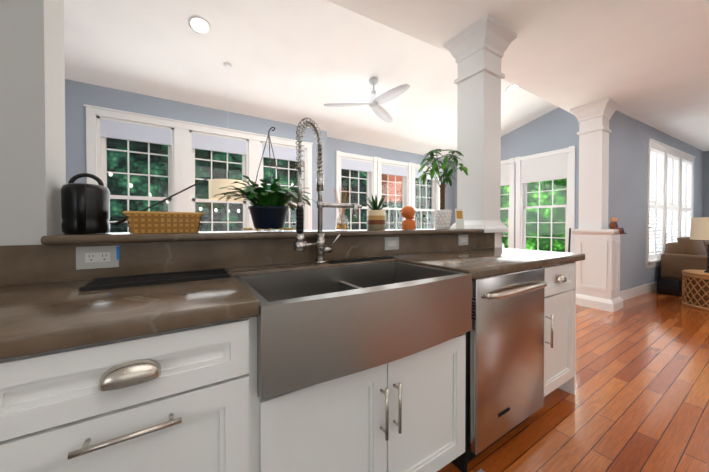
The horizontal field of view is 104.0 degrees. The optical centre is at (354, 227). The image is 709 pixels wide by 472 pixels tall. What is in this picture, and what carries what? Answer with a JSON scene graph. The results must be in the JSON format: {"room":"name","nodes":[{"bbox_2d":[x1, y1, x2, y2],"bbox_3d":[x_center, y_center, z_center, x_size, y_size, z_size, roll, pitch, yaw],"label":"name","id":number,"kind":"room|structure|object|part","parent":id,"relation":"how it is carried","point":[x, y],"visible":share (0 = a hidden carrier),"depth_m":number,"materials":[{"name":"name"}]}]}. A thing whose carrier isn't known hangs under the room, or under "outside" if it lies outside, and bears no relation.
{"room":"kitchen","nodes":[
{"label":"kitchen","id":0,"kind":"room"},
{"bbox_2d":[0,0,482,285],"bbox_3d":[-1.061,-0.259,1.071,5.400,2.730,0.200,0,1,-32],"label":"wall","id":1,"kind":"structure","parent":0,"point":[32,128],"depth_m":0.93,"materials":[{"name":"beige paint"}]},
{"bbox_2d":[0,233,494,285],"bbox_3d":[-1.044,0.123,0.955,5.280,0.128,0.019,0,1,-32],"label":"backsplash","id":2,"kind":"structure","parent":1,"relation":"attached to","point":[27,264],"depth_m":1.18,"materials":[{"name":"stone"}]},
{"bbox_2d":[76,246,118,269],"bbox_3d":[-0.933,0.110,1.009,0.118,0.080,0.008,0,1,-32],"label":"electrical outlet","id":3,"kind":"object","parent":2,"relation":"attached to","point":[92,257],"visible":1,"depth_m":1.00,"materials":[{"name":"grey plastic"}]},
{"bbox_2d":[384,237,398,249],"bbox_3d":[0.236,0.102,1.747,0.116,0.080,0.008,0,1,-32],"label":"electrical outlet","id":4,"kind":"object","parent":2,"relation":"attached to","point":[391,243],"visible":1,"depth_m":1.74,"materials":[{"name":"grey plastic"}]},
{"bbox_2d":[458,235,467,244],"bbox_3d":[0.836,0.099,2.126,0.116,0.080,0.008,0,1,-32],"label":"electrical outlet","id":5,"kind":"object","parent":2,"relation":"attached to","point":[462,239],"visible":1,"depth_m":2.12,"materials":[{"name":"grey plastic"}]},
{"bbox_2d":[41,229,483,244],"bbox_3d":[-0.072,0.036,1.696,2.463,0.032,0.325,0,1,-32],"label":"sill","id":6,"kind":"structure","parent":1,"relation":"on","point":[100,238],"depth_m":1.19,"materials":[{"name":"stone"}]},
{"bbox_2d":[61,173,109,233],"bbox_3d":[-1.060,-0.095,1.095,0.140,0.239,0.142,0,1,-32],"label":"kettle","id":7,"kind":"object","parent":6,"relation":"on","point":[85,208],"visible":1,"depth_m":1.05,"materials":[{"name":"black plastic"}]},
{"bbox_2d":[114,177,208,232],"bbox_3d":[-0.829,-0.108,1.219,0.346,0.263,0.180,0,1,-32],"label":"basket","id":8,"kind":"object","parent":6,"relation":"on","point":[143,221],"visible":1,"depth_m":1.15,"materials":[{"name":"brown wicker"}]},
{"bbox_2d":[214,127,315,231],"bbox_3d":[-0.451,-0.255,1.465,0.524,0.553,0.496,0,1,-32],"label":"hanging planter","id":9,"kind":"object","parent":6,"relation":"on","point":[268,210],"visible":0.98,"depth_m":1.38,"materials":[{"name":"blue ceramic"}]},
{"bbox_3d":[-0.450,-0.048,1.459,0.208,0.114,0.208,0,1,-32],"label":"pot","id":10,"kind":"part","parent":9,"relation":"part of","materials":[{"name":"blue ceramic"}]},
{"bbox_2d":[241,229,291,231],"bbox_3d":[-0.450,0.015,1.460,0.280,0.012,0.280,0,1,-32],"label":"tray","id":11,"kind":"object","parent":6,"relation":"on","point":[278,230],"depth_m":1.37,"materials":[{"name":"clear glass"}]},
{"bbox_2d":[334,188,351,229],"bbox_3d":[-0.080,-0.111,1.695,0.123,0.260,0.097,0,1,-32],"label":"reed diffuser","id":12,"kind":"object","parent":6,"relation":"on","point":[340,225],"visible":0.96,"depth_m":1.68,"materials":[{"name":"clear glass"}]},
{"bbox_2d":[363,193,388,229],"bbox_3d":[0.140,-0.107,1.833,0.203,0.250,0.201,0,1,-32],"label":"potted plant","id":13,"kind":"object","parent":6,"relation":"on","point":[376,213],"visible":1,"depth_m":1.79,"materials":[{"name":"ceramic"}]},
{"bbox_3d":[0.143,-0.046,1.834,0.124,0.128,0.124,0,1,-32],"label":"pot","id":14,"kind":"part","parent":13,"relation":"part of","materials":[{"name":"ceramic"}]},
{"bbox_2d":[401,206,415,228],"bbox_3d":[0.388,-0.068,1.995,0.112,0.168,0.100,0,1,-32],"label":"bust","id":15,"kind":"object","parent":6,"relation":"on","point":[408,213],"visible":1,"depth_m":1.96,"materials":[{"name":"orange ceramic"}]},
{"bbox_2d":[417,149,467,228],"bbox_3d":[0.688,-0.297,2.180,0.381,0.621,0.389,0,1,-32],"label":"tree","id":16,"kind":"object","parent":6,"relation":"on","point":[442,216],"visible":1,"depth_m":2.15,"materials":[{"name":"green plant"}]},
{"bbox_3d":[0.693,-0.060,2.182,0.142,0.148,0.137,0,1,-32],"label":"pot","id":17,"kind":"part","parent":16,"relation":"part of","materials":[{"name":"white ceramic"}]},
{"bbox_2d":[455,209,463,228],"bbox_3d":[0.880,-0.072,2.318,0.072,0.169,0.026,0,1,-4],"label":"photo card","id":18,"kind":"object","parent":6,"relation":"on","point":[459,216],"visible":1,"depth_m":2.32,"materials":[{"name":"white paper"}]},
{"bbox_2d":[456,211,462,218],"bbox_3d":[0.880,-0.104,2.321,0.050,0.064,0.033,0,1,-32],"label":"photo","id":19,"kind":"object","parent":18,"relation":"attached to","point":[459,214],"depth_m":2.32,"materials":[{"name":"orange paper"}]},
{"bbox_2d":[336,145,575,252],"bbox_3d":[1.650,-0.167,4.648,3.836,2.476,2.950,0,1,-32],"label":"window frame","id":20,"kind":"structure","parent":1,"relation":"attached to","point":[514,244],"depth_m":5.58,"materials":[{"name":"white paint"}]},
{"bbox_2d":[443,14,516,232],"bbox_3d":[1.086,-0.797,2.423,0.420,1.680,0.420,0,1,-32],"label":"column","id":21,"kind":"structure","parent":1,"relation":"on","point":[477,49],"depth_m":2.32,"materials":[{"name":"white paint"}]},
{"bbox_2d":[494,232,501,247],"bbox_3d":[1.182,0.567,2.494,0.122,1.050,0.225,0,1,-32],"label":"trim","id":22,"kind":"structure","parent":1,"relation":"attached to","point":[498,239],"depth_m":2.40,"materials":[{"name":"white paint"}]},
{"bbox_2d":[65,79,453,229],"bbox_3d":[-0.534,-0.434,5.028,7.520,3.000,0.370,0,1,-32],"label":"wall","id":23,"kind":"structure","parent":0,"point":[78,95],"depth_m":3.90,"materials":[{"name":"blue paint"}]},
{"bbox_2d":[96,116,174,232],"bbox_3d":[-2.727,-0.371,3.501,0.760,1.865,0.130,0,1,-32],"label":"window","id":24,"kind":"structure","parent":23,"relation":"in","point":[102,154],"depth_m":3.47,"materials":[{"name":"white paint"}]},
{"bbox_2d":[100,119,170,145],"bbox_3d":[-2.704,-1.173,3.455,0.700,0.200,0.042,0,1,-32],"label":"window blind","id":25,"kind":"object","parent":24,"relation":"attached to","point":[129,131],"visible":0.98,"depth_m":3.42,"materials":[{"name":"white fabric"}]},
{"bbox_3d":[-2.735,-0.368,3.514,0.620,1.720,0.040,0,1,-32],"label":"glass","id":26,"kind":"part","parent":24,"relation":"part of","materials":[{"name":"clear glass"}]},
{"bbox_2d":[84,104,312,230],"bbox_3d":[-1.949,-0.164,3.882,3.500,2.483,0.060,0,1,-32],"label":"window frame","id":27,"kind":"structure","parent":23,"relation":"attached to","point":[181,158],"depth_m":3.68,"materials":[{"name":"white paint"}]},
{"bbox_2d":[189,130,248,231],"bbox_3d":[-1.941,-0.376,3.998,0.760,1.865,0.130,0,1,-32],"label":"window","id":28,"kind":"structure","parent":23,"relation":"in","point":[192,178],"depth_m":3.96,"materials":[{"name":"white paint"}]},
{"bbox_2d":[192,133,245,154],"bbox_3d":[-1.917,-1.178,3.952,0.700,0.200,0.042,0,1,-32],"label":"window blind","id":29,"kind":"object","parent":28,"relation":"attached to","point":[214,143],"visible":1,"depth_m":3.92,"materials":[{"name":"white fabric"}]},
{"bbox_3d":[-1.949,-0.373,4.010,0.620,1.720,0.040,0,1,-32],"label":"glass","id":30,"kind":"part","parent":28,"relation":"part of","materials":[{"name":"clear glass"}]},
{"bbox_2d":[260,141,306,230],"bbox_3d":[-1.155,-0.381,4.494,0.760,1.865,0.130,0,1,-32],"label":"window","id":31,"kind":"structure","parent":23,"relation":"in","point":[304,181],"depth_m":4.59,"materials":[{"name":"white paint"}]},
{"bbox_3d":[-1.163,-0.378,4.507,0.620,1.720,0.040,0,1,-32],"label":"glass","id":32,"kind":"part","parent":31,"relation":"part of","materials":[{"name":"clear glass"}]},
{"bbox_2d":[262,144,304,162],"bbox_3d":[-1.131,-1.183,4.449,0.700,0.200,0.042,0,1,-32],"label":"window blind","id":33,"kind":"object","parent":31,"relation":"attached to","point":[284,153],"visible":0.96,"depth_m":4.41,"materials":[{"name":"white fabric"}]},
{"bbox_2d":[340,156,372,229],"bbox_3d":[0.014,-0.390,5.434,0.760,1.865,0.130,0,1,-32],"label":"window","id":34,"kind":"structure","parent":23,"relation":"in","point":[369,179],"depth_m":5.50,"materials":[{"name":"white paint"}]},
{"bbox_3d":[0.006,-0.388,5.447,0.620,1.720,0.040,0,1,-32],"label":"glass","id":35,"kind":"part","parent":34,"relation":"part of","materials":[{"name":"clear glass"}]},
{"bbox_2d":[341,158,371,171],"bbox_3d":[0.037,-1.197,5.389,0.700,0.190,0.042,0,1,-32],"label":"window blind","id":36,"kind":"object","parent":34,"relation":"attached to","point":[349,164],"visible":1,"depth_m":5.37,"materials":[{"name":"white fabric"}]},
{"bbox_2d":[381,163,407,228],"bbox_3d":[0.817,-0.395,5.942,0.760,1.865,0.130,0,1,-32],"label":"window","id":37,"kind":"structure","parent":23,"relation":"in","point":[404,195],"depth_m":6.01,"materials":[{"name":"white paint"}]},
{"bbox_3d":[0.809,-0.393,5.954,0.620,1.720,0.040,0,1,-32],"label":"glass","id":38,"kind":"part","parent":37,"relation":"part of","materials":[{"name":"clear glass"}]},
{"bbox_2d":[382,164,406,176],"bbox_3d":[0.841,-1.202,5.896,0.700,0.190,0.042,0,1,-32],"label":"window blind","id":39,"kind":"object","parent":37,"relation":"attached to","point":[393,170],"visible":0.96,"depth_m":5.88,"materials":[{"name":"white fabric"}]},
{"bbox_2d":[415,168,437,228],"bbox_3d":[1.620,-0.400,6.449,0.760,1.865,0.130,0,1,-32],"label":"window","id":40,"kind":"structure","parent":23,"relation":"in","point":[434,185],"depth_m":6.57,"materials":[{"name":"white paint"}]},
{"bbox_3d":[1.612,-0.398,6.462,0.620,1.720,0.040,0,1,-32],"label":"glass","id":41,"kind":"part","parent":40,"relation":"part of","materials":[{"name":"clear glass"}]},
{"bbox_2d":[415,169,436,179],"bbox_3d":[1.644,-1.208,6.404,0.700,0.190,0.042,0,1,-32],"label":"window blind","id":42,"kind":"object","parent":40,"relation":"attached to","point":[420,174],"visible":0.54,"depth_m":6.33,"materials":[{"name":"white fabric"}]},
{"bbox_2d":[64,0,557,160],"bbox_3d":[0.198,-1.986,3.854,7.520,0.823,3.110,0,1,-32],"label":"ceiling slope","id":43,"kind":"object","parent":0,"point":[294,62],"visible":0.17,"depth_m":3.24,"materials":[{"name":"white paint"}]},
{"bbox_2d":[188,16,210,34],"bbox_3d":[-1.492,-1.946,2.672,0.200,0.051,0.195,0,1,-32],"label":"recessed light","id":44,"kind":"object","parent":43,"relation":"attached to","point":[199,25],"visible":1,"depth_m":2.67,"materials":[{"name":"white paint"}]},
{"bbox_2d":[209,63,246,200],"bbox_3d":[-1.453,-1.087,3.181,0.400,1.545,0.400,0,1,-32],"label":"pendant lamp","id":45,"kind":"object","parent":43,"relation":"hanging from","point":[215,185],"visible":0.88,"depth_m":3.02,"materials":[{"name":"beige fabric"}]},
{"bbox_3d":[-1.453,-1.258,3.179,0.090,1.205,0.090,0,1,-32],"label":"cord","id":46,"kind":"part","parent":45,"relation":"part of","materials":[{"name":"white paint"}]},
{"bbox_3d":[-1.453,-0.420,3.188,0.400,0.210,0.400,0,1,-32],"label":"lamp shade","id":47,"kind":"part","parent":45,"relation":"part of","materials":[{"name":"beige fabric"}]},
{"bbox_2d":[324,77,409,122],"bbox_3d":[0.337,-1.789,3.580,1.182,0.370,1.023,0,1,-32],"label":"ceiling fan","id":48,"kind":"object","parent":43,"relation":"hanging from","point":[378,108],"visible":1,"depth_m":3.66,"materials":[{"name":"grey"}]},
{"bbox_2d":[505,84,518,92],"bbox_3d":[2.434,-2.138,4.264,0.200,0.051,0.195,0,1,-32],"label":"recessed light","id":49,"kind":"object","parent":43,"relation":"attached to","point":[511,88],"visible":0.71,"depth_m":4.28,"materials":[{"name":"white paint"}]},
{"bbox_2d":[335,213,347,229],"bbox_3d":[-0.077,-0.034,1.695,0.080,0.105,0.080,0,1,-32],"label":"jar","id":50,"kind":"object","parent":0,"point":[339,225],"depth_m":1.67,"materials":[{"name":"clear glass"}]},
{"bbox_2d":[454,107,578,239],"bbox_3d":[3.388,-0.740,5.670,0.200,3.600,3.070,0,1,-32],"label":"wall","id":51,"kind":"structure","parent":0,"point":[556,129],"depth_m":5.18,"materials":[{"name":"blue paint"}]},
{"bbox_2d":[500,163,509,247],"bbox_3d":[3.067,-0.397,6.116,0.130,1.865,0.820,0,1,-32],"label":"window","id":52,"kind":"structure","parent":51,"relation":"in","point":[505,174],"depth_m":5.82,"materials":[{"name":"white paint"}]},
{"bbox_2d":[500,165,508,185],"bbox_3d":[3.030,-1.089,6.085,0.042,0.420,0.760,0,1,-32],"label":"blind","id":53,"kind":"object","parent":52,"relation":"attached to","point":[504,168],"depth_m":5.84,"materials":[{"name":"white fabric"}]},
{"bbox_2d":[520,152,568,252],"bbox_3d":[3.612,-0.388,5.253,0.130,1.865,0.820,0,1,-32],"label":"window","id":54,"kind":"structure","parent":51,"relation":"in","point":[551,167],"depth_m":5.24,"materials":[{"name":"white paint"}]},
{"bbox_2d":[522,154,567,183],"bbox_3d":[3.575,-1.081,5.223,0.042,0.420,0.760,0,1,-32],"label":"blind","id":55,"kind":"object","parent":54,"relation":"attached to","point":[553,167],"depth_m":5.18,"materials":[{"name":"white fabric"}]},
{"bbox_3d":[3.625,-0.386,5.261,0.040,1.720,0.680,0,1,-32],"label":"glass","id":56,"kind":"part","parent":54,"relation":"part of","materials":[{"name":"clear glass"}]},
{"bbox_2d":[326,0,708,150],"bbox_3d":[3.755,-1.689,1.532,14.050,0.120,5.459,0,1,-32],"label":"ceiling","id":57,"kind":"structure","parent":0,"point":[645,62],"depth_m":2.51,"materials":[{"name":"white paint"}]},
{"bbox_2d":[437,290,708,471],"bbox_3d":[2.600,1.142,2.453,13.050,0.100,8.200,0,1,-32],"label":"floor","id":58,"kind":"structure","parent":0,"point":[638,401],"depth_m":1.72,"materials":[{"name":"brown wood"}]},
{"bbox_2d":[0,285,95,471],"bbox_3d":[-1.046,0.671,0.590,0.603,0.880,0.595,0,1,-32],"label":"base cabinet","id":59,"kind":"object","parent":58,"relation":"on","point":[5,385],"depth_m":0.50,"materials":[{"name":"white paint"}]},
{"bbox_2d":[0,247,584,359],"bbox_3d":[-0.862,0.211,0.696,5.310,0.042,0.615,0,1,-32],"label":"countertop","id":60,"kind":"structure","parent":59,"relation":"on","point":[36,318],"depth_m":0.71,"materials":[{"name":"stone"}]},
{"bbox_2d":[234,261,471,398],"bbox_3d":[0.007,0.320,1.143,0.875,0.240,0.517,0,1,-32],"label":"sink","id":61,"kind":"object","parent":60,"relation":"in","point":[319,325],"depth_m":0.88,"materials":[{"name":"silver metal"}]},
{"bbox_2d":[8,273,267,471],"bbox_3d":[-0.658,0.669,0.835,0.580,0.880,0.595,0,1,-32],"label":"base cabinet","id":62,"kind":"object","parent":58,"relation":"on","point":[192,399],"depth_m":0.61,"materials":[{"name":"white paint"}]},
{"bbox_2d":[264,301,451,388],"bbox_3d":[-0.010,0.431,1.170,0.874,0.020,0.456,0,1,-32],"label":"sink","id":63,"kind":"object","parent":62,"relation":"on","point":[299,348],"depth_m":0.81,"materials":[{"name":"silver metal"}]},
{"bbox_2d":[294,117,361,263],"bbox_3d":[-0.118,-0.167,1.387,0.419,0.699,0.167,0,1,-32],"label":"faucet","id":64,"kind":"object","parent":63,"relation":"on","point":[300,244],"depth_m":1.39,"materials":[{"name":"silver metal"}]},
{"bbox_2d":[264,301,455,471],"bbox_3d":[-0.043,0.782,1.225,0.875,0.645,0.595,0,1,-32],"label":"base cabinet","id":65,"kind":"object","parent":58,"relation":"on","point":[394,366],"depth_m":0.94,"materials":[{"name":"white paint"}]},
{"bbox_2d":[552,262,575,394],"bbox_3d":[1.085,0.658,1.938,0.485,0.880,0.598,0,1,-32],"label":"base cabinet","id":66,"kind":"object","parent":58,"relation":"on","point":[563,275],"depth_m":1.74,"materials":[{"name":"white paint"}]},
{"bbox_2d":[451,267,546,471],"bbox_3d":[0.647,0.662,1.600,0.653,0.878,0.686,0,1,-32],"label":"dishwasher","id":67,"kind":"object","parent":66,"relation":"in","point":[505,340],"depth_m":1.31,"materials":[{"name":"silver metal"}]},
{"bbox_2d":[568,228,570,252],"bbox_3d":[3.651,0.544,4.743,0.240,1.051,0.120,0,1,-32],"label":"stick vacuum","id":68,"kind":"object","parent":58,"relation":"on","point":[569,240],"visible":0.08,"depth_m":4.77,"materials":[{"name":"black plastic"}]},
{"bbox_2d":[569,98,622,311],"bbox_3d":[3.317,-0.286,3.802,0.420,2.730,0.480,0,1,-32],"label":"column","id":69,"kind":"structure","parent":58,"relation":"on","point":[596,241],"depth_m":3.71,"materials":[{"name":"white paint"}]},
{"bbox_2d":[609,217,624,233],"bbox_3d":[3.421,-0.018,3.612,0.104,0.224,0.144,0,1,-32],"label":"doll","id":70,"kind":"object","parent":69,"relation":"attached to","point":[612,225],"visible":1,"depth_m":3.62,"materials":[{"name":"brown fabric"}]},
{"bbox_2d":[614,217,626,233],"bbox_3d":[3.493,-0.019,3.658,0.104,0.224,0.144,0,1,-32],"label":"doll","id":71,"kind":"object","parent":69,"relation":"attached to","point":[616,224],"visible":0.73,"depth_m":3.66,"materials":[{"name":"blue fabric"}]},
{"bbox_2d":[657,277,681,295],"bbox_3d":[5.051,0.948,4.428,0.220,0.250,0.248,0,1,-29],"label":"subwoofer","id":72,"kind":"object","parent":58,"relation":"on","point":[670,286],"visible":0.92,"depth_m":4.36,"materials":[{"name":"black plastic"}]},
{"bbox_2d":[660,237,708,278],"bbox_3d":[6.360,0.620,4.721,2.280,0.900,1.050,0,1,-29],"label":"sofa","id":73,"kind":"object","parent":58,"relation":"on","point":[681,254],"visible":0.56,"depth_m":4.51,"materials":[{"name":"brown fabric"}]},
{"bbox_2d":[682,269,708,310],"bbox_3d":[4.807,0.845,3.702,0.564,0.470,0.564,0,1,-32],"label":"side table","id":74,"kind":"object","parent":58,"relation":"on","point":[695,288],"visible":1,"depth_m":3.69,"materials":[{"name":"brown wicker"}]},
{"bbox_2d":[690,217,708,272],"bbox_3d":[4.807,0.239,3.696,0.430,0.740,0.430,0,1,-32],"label":"table lamp","id":75,"kind":"object","parent":74,"relation":"on","point":[699,229],"visible":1,"depth_m":3.70,"materials":[{"name":"beige fabric"}]},
{"bbox_3d":[4.807,0.019,3.694,0.430,0.300,0.430,0,1,-32],"label":"lamp shade","id":76,"kind":"part","parent":75,"relation":"part of","materials":[{"name":"beige fabric"}]},
{"bbox_3d":[4.807,0.359,3.697,0.150,0.500,0.150,0,1,-32],"label":"frame","id":77,"kind":"part","parent":75,"relation":"part of","materials":[{"name":"black plastic"}]},
{"bbox_2d":[608,110,703,290],"bbox_3d":[5.556,-0.299,5.063,5.250,2.730,0.200,0,1,-29],"label":"wall","id":78,"kind":"structure","parent":0,"point":[629,136],"depth_m":4.24,"materials":[{"name":"blue paint"}]},
{"bbox_2d":[649,147,663,259],"bbox_3d":[5.107,-0.383,4.747,0.740,1.865,0.140,0,1,-29],"label":"window shutter","id":79,"kind":"object","parent":78,"relation":"attached to","point":[656,175],"visible":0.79,"depth_m":4.72,"materials":[{"name":"white"}]},
{"bbox_2d":[620,138,695,300],"bbox_3d":[6.743,-0.174,2.864,4.890,2.525,4.800,0,1,-29],"label":"trim","id":80,"kind":"structure","parent":78,"relation":"attached to","point":[652,286],"depth_m":4.80,"materials":[{"name":"white paint"}]},
{"bbox_2d":[667,154,678,242],"bbox_3d":[5.852,-0.387,5.156,0.740,1.865,0.140,0,1,-29],"label":"window shutter","id":81,"kind":"object","parent":78,"relation":"attached to","point":[673,191],"visible":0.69,"depth_m":5.13,"materials":[{"name":"white wood"}]},
{"bbox_2d":[681,159,691,236],"bbox_3d":[6.597,-0.392,5.566,0.740,1.865,0.140,0,1,-29],"label":"window shutter","id":82,"kind":"object","parent":78,"relation":"attached to","point":[686,193],"visible":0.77,"depth_m":5.54,"materials":[{"name":"white wood"}]},
{"bbox_2d":[703,151,708,216],"bbox_3d":[8.973,-0.289,4.088,0.200,2.730,4.800,0,1,-29],"label":"wall","id":83,"kind":"structure","parent":0,"point":[706,187],"depth_m":6.10,"materials":[{"name":"blue paint"}]},
{"label":"outside","id":84,"kind":"structure","parent":0,"visible":0},
{"bbox_2d":[107,169,292,230],"bbox_3d":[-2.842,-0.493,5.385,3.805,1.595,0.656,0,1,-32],"label":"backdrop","id":85,"kind":"structure","parent":84,"point":[200,208],"depth_m":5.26,"materials":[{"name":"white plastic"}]},
{"bbox_2d":[107,138,430,232],"bbox_3d":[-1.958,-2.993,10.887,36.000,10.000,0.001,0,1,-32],"label":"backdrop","id":86,"kind":"structure","parent":84,"point":[142,183],"depth_m":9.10,"materials":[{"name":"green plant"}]},
{"bbox_2d":[382,174,401,203],"bbox_3d":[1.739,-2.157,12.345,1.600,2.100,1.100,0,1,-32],"label":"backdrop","id":87,"kind":"structure","parent":84,"point":[391,185],"depth_m":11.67,"materials":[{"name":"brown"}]},
{"bbox_2d":[500,178,566,251],"bbox_3d":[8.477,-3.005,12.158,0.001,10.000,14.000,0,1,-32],"label":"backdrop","id":88,"kind":"structure","parent":84,"point":[531,229],"depth_m":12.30,"materials":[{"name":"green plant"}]}
]}

